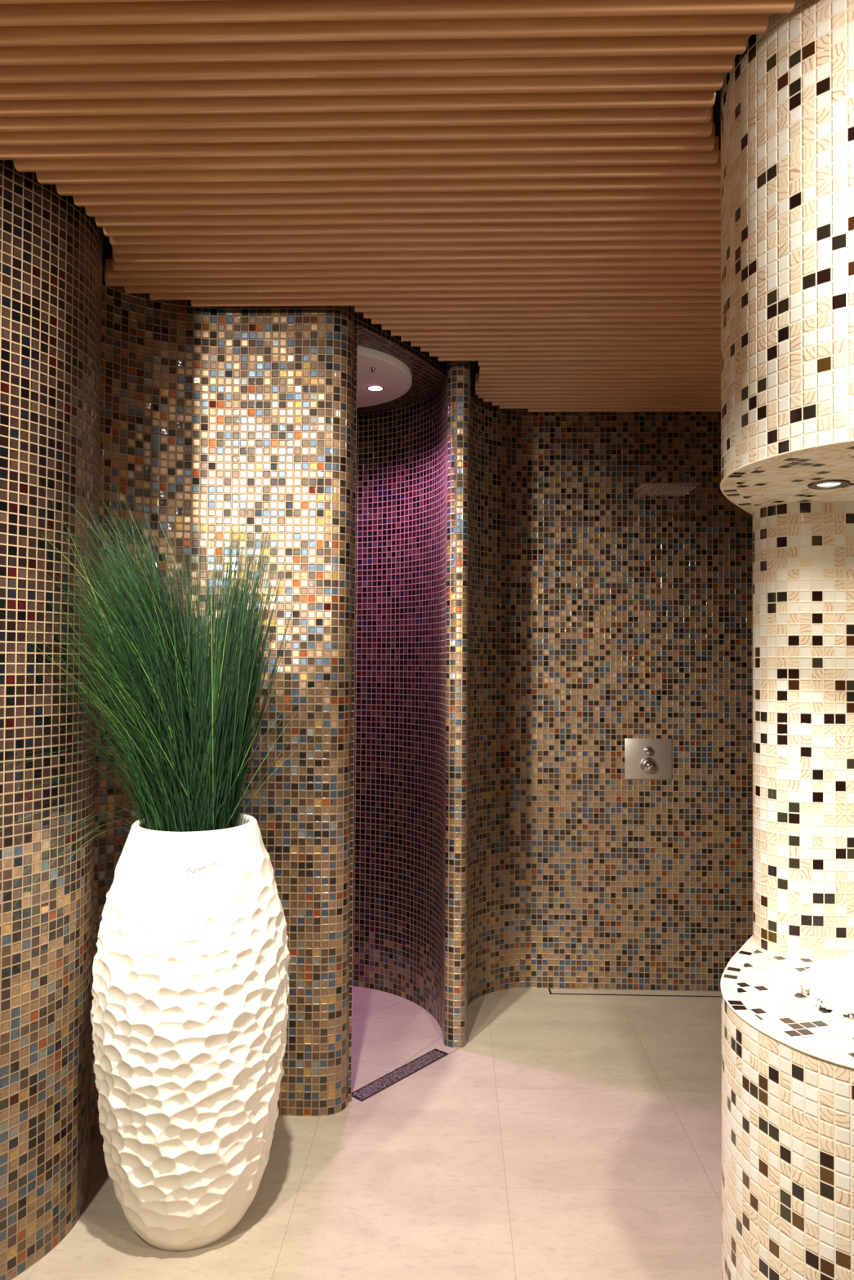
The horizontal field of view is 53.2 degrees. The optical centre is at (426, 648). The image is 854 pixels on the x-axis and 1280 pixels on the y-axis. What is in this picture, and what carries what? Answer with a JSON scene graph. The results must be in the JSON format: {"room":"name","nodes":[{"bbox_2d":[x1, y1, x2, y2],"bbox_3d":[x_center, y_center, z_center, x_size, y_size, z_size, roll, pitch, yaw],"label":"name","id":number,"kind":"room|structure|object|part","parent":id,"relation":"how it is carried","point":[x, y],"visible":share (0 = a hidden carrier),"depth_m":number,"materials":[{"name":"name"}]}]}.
{"room":"spa","nodes":[
{"label":"spa","id":0,"kind":"room"},
{"bbox_2d":[0,160,102,1279],"bbox_3d":[-1.501,0.135,1.695,0.390,2.680,1.882,-1,-2,41],"label":"wall","id":1,"kind":"structure","parent":0,"point":[51,251],"depth_m":2.09,"materials":[{"name":"tile"}]},
{"bbox_2d":[90,264,355,1142],"bbox_3d":[-0.668,0.161,2.723,0.876,2.680,0.147,1,-1,-19],"label":"wall","id":2,"kind":"structure","parent":0,"point":[201,407],"depth_m":2.77,"materials":[{"name":"tile"}]},
{"bbox_2d":[12,987,721,1279],"bbox_3d":[-0.158,1.466,0.826,4.250,0.001,6.100,0,-1,2],"label":"floor","id":3,"kind":"structure","parent":0,"point":[569,1136],"depth_m":2.44,"materials":[{"name":"beige tile"}]},
{"bbox_2d":[90,813,289,1251],"bbox_3d":[-0.615,0.974,2.246,0.501,1.035,0.500,0,-1,30],"label":"floor vase","id":4,"kind":"object","parent":3,"relation":"on","point":[190,988],"visible":1,"depth_m":2.06,"materials":[{"name":"white ceramic"}]},
{"bbox_2d":[0,483,327,919],"bbox_3d":[-0.711,0.122,2.210,0.964,1.059,0.705,1,-1,-27],"label":"ornamental grass","id":5,"kind":"object","parent":4,"relation":"in","point":[189,725],"depth_m":2.16,"materials":[{"name":"green plant"}]},
{"bbox_2d":[351,1048,448,1102],"bbox_3d":[-0.092,1.508,3.026,0.063,0.004,0.456,-1,-2,40],"label":"floor drain","id":6,"kind":"object","parent":3,"relation":"on","point":[375,1086],"visible":1,"depth_m":3.01,"materials":[{"name":"metal"}]},
{"bbox_2d":[548,987,721,997],"bbox_3d":[1.275,1.532,3.781,1.462,0.004,0.065,0,-1,2],"label":"drain","id":7,"kind":"object","parent":3,"relation":"on","point":[552,990],"visible":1,"depth_m":3.79,"materials":[{"name":"beige metal"}]},
{"bbox_2d":[720,0,853,1279],"bbox_3d":[1.319,0.162,2.219,1.422,2.680,3.040,0,-1,2],"label":"tiled wall","id":8,"kind":"structure","parent":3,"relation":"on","point":[787,101],"depth_m":1.59,"materials":[{"name":"beige tile"}]},
{"bbox_2d":[720,0,853,513],"bbox_3d":[1.326,-0.752,2.237,1.420,0.850,3.040,0,-1,2],"label":"hood","id":9,"kind":"object","parent":8,"relation":"attached to","point":[787,101],"depth_m":1.53,"materials":[{"name":"beige tile"}]},
{"bbox_2d":[772,951,853,1025],"bbox_3d":[0.988,0.657,1.687,0.536,0.099,0.406,0,-1,-4],"label":"crushed ice","id":10,"kind":"object","parent":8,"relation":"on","point":[831,982],"visible":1,"depth_m":1.68,"materials":[{"name":"white ice"}]},
{"bbox_2d":[807,479,850,489],"bbox_3d":[0.830,-0.339,1.763,0.080,0.009,0.080,0,-1,2],"label":"recessed light","id":11,"kind":"object","parent":8,"relation":"attached to","point":[835,483],"visible":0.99,"depth_m":1.76,"materials":[{"name":"metal"}]},
{"bbox_2d":[351,986,442,1101],"bbox_3d":[-0.484,1.513,3.326,1.089,0.001,1.090,0,-1,2],"label":"floor","id":12,"kind":"structure","parent":0,"point":[388,1029],"depth_m":3.37,"materials":[{"name":"tile"}]},
{"bbox_2d":[0,0,795,413],"bbox_3d":[-0.142,-1.173,0.878,4.250,0.081,6.100,0,-1,2],"label":"ceiling","id":13,"kind":"structure","parent":0,"point":[527,193],"depth_m":1.98,"materials":[{"name":"brown wood"}]},
{"bbox_2d":[356,345,412,407],"bbox_3d":[-0.415,-1.062,3.388,0.710,0.047,0.710,0,-1,2],"label":"ceiling disc","id":14,"kind":"object","parent":13,"relation":"attached to","point":[381,377],"visible":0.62,"depth_m":3.33,"materials":[{"name":"paint"}]},
{"bbox_2d":[366,385,384,391],"bbox_3d":[-0.209,-1.051,3.454,0.072,0.002,0.072,0,-1,2],"label":"lamp","id":15,"kind":"object","parent":14,"relation":"attached to","point":[369,388],"depth_m":3.45,"materials":[{"name":"metal"}]},
{"bbox_2d":[348,312,446,1102],"bbox_3d":[-0.514,0.174,3.376,1.001,2.680,1.090,0,-1,31],"label":"wall","id":16,"kind":"structure","parent":0,"point":[399,534],"depth_m":3.75,"materials":[{"name":"tile"}]},
{"bbox_2d":[442,360,470,1048],"bbox_3d":[0.115,0.177,3.317,0.096,2.680,0.117,0,-1,2],"label":"wall","id":17,"kind":"structure","parent":0,"point":[455,978],"depth_m":3.27,"materials":[{"name":"tile"}]},
{"bbox_2d":[466,380,753,1007],"bbox_3d":[1.065,0.193,3.804,1.953,2.680,0.422,1,-1,-13],"label":"wall","id":18,"kind":"structure","parent":0,"point":[602,615],"depth_m":3.85,"materials":[{"name":"tile"}]},
{"bbox_2d":[624,737,671,779],"bbox_3d":[0.996,0.498,3.820,0.210,0.183,0.059,0,-1,2],"label":"shower control","id":19,"kind":"object","parent":18,"relation":"attached to","point":[644,758],"visible":1,"depth_m":3.84,"materials":[{"name":"metal"}]},
{"bbox_3d":[0.995,0.526,3.816,0.072,0.072,0.050,0,-1,2],"label":"mixer knob","id":20,"kind":"part","parent":19,"relation":"part of","materials":[{"name":"silver metal"}]},
{"bbox_2d":[632,469,701,496],"bbox_3d":[0.983,-0.699,3.630,0.225,0.122,0.486,0,-1,2],"label":"shower head","id":21,"kind":"object","parent":18,"relation":"attached to","point":[650,488],"visible":1,"depth_m":3.49},
{"bbox_3d":[0.985,-0.704,3.678,0.022,0.071,0.384,0,-1,2],"label":"shower arm","id":22,"kind":"part","parent":21,"relation":"part of","materials":[{"name":"silver metal"}]},
{"bbox_3d":[0.978,-0.649,3.497,0.225,0.010,0.222,0,-1,2],"label":"shower plate","id":23,"kind":"part","parent":21,"relation":"part of","materials":[{"name":"silver metal"}]}
]}

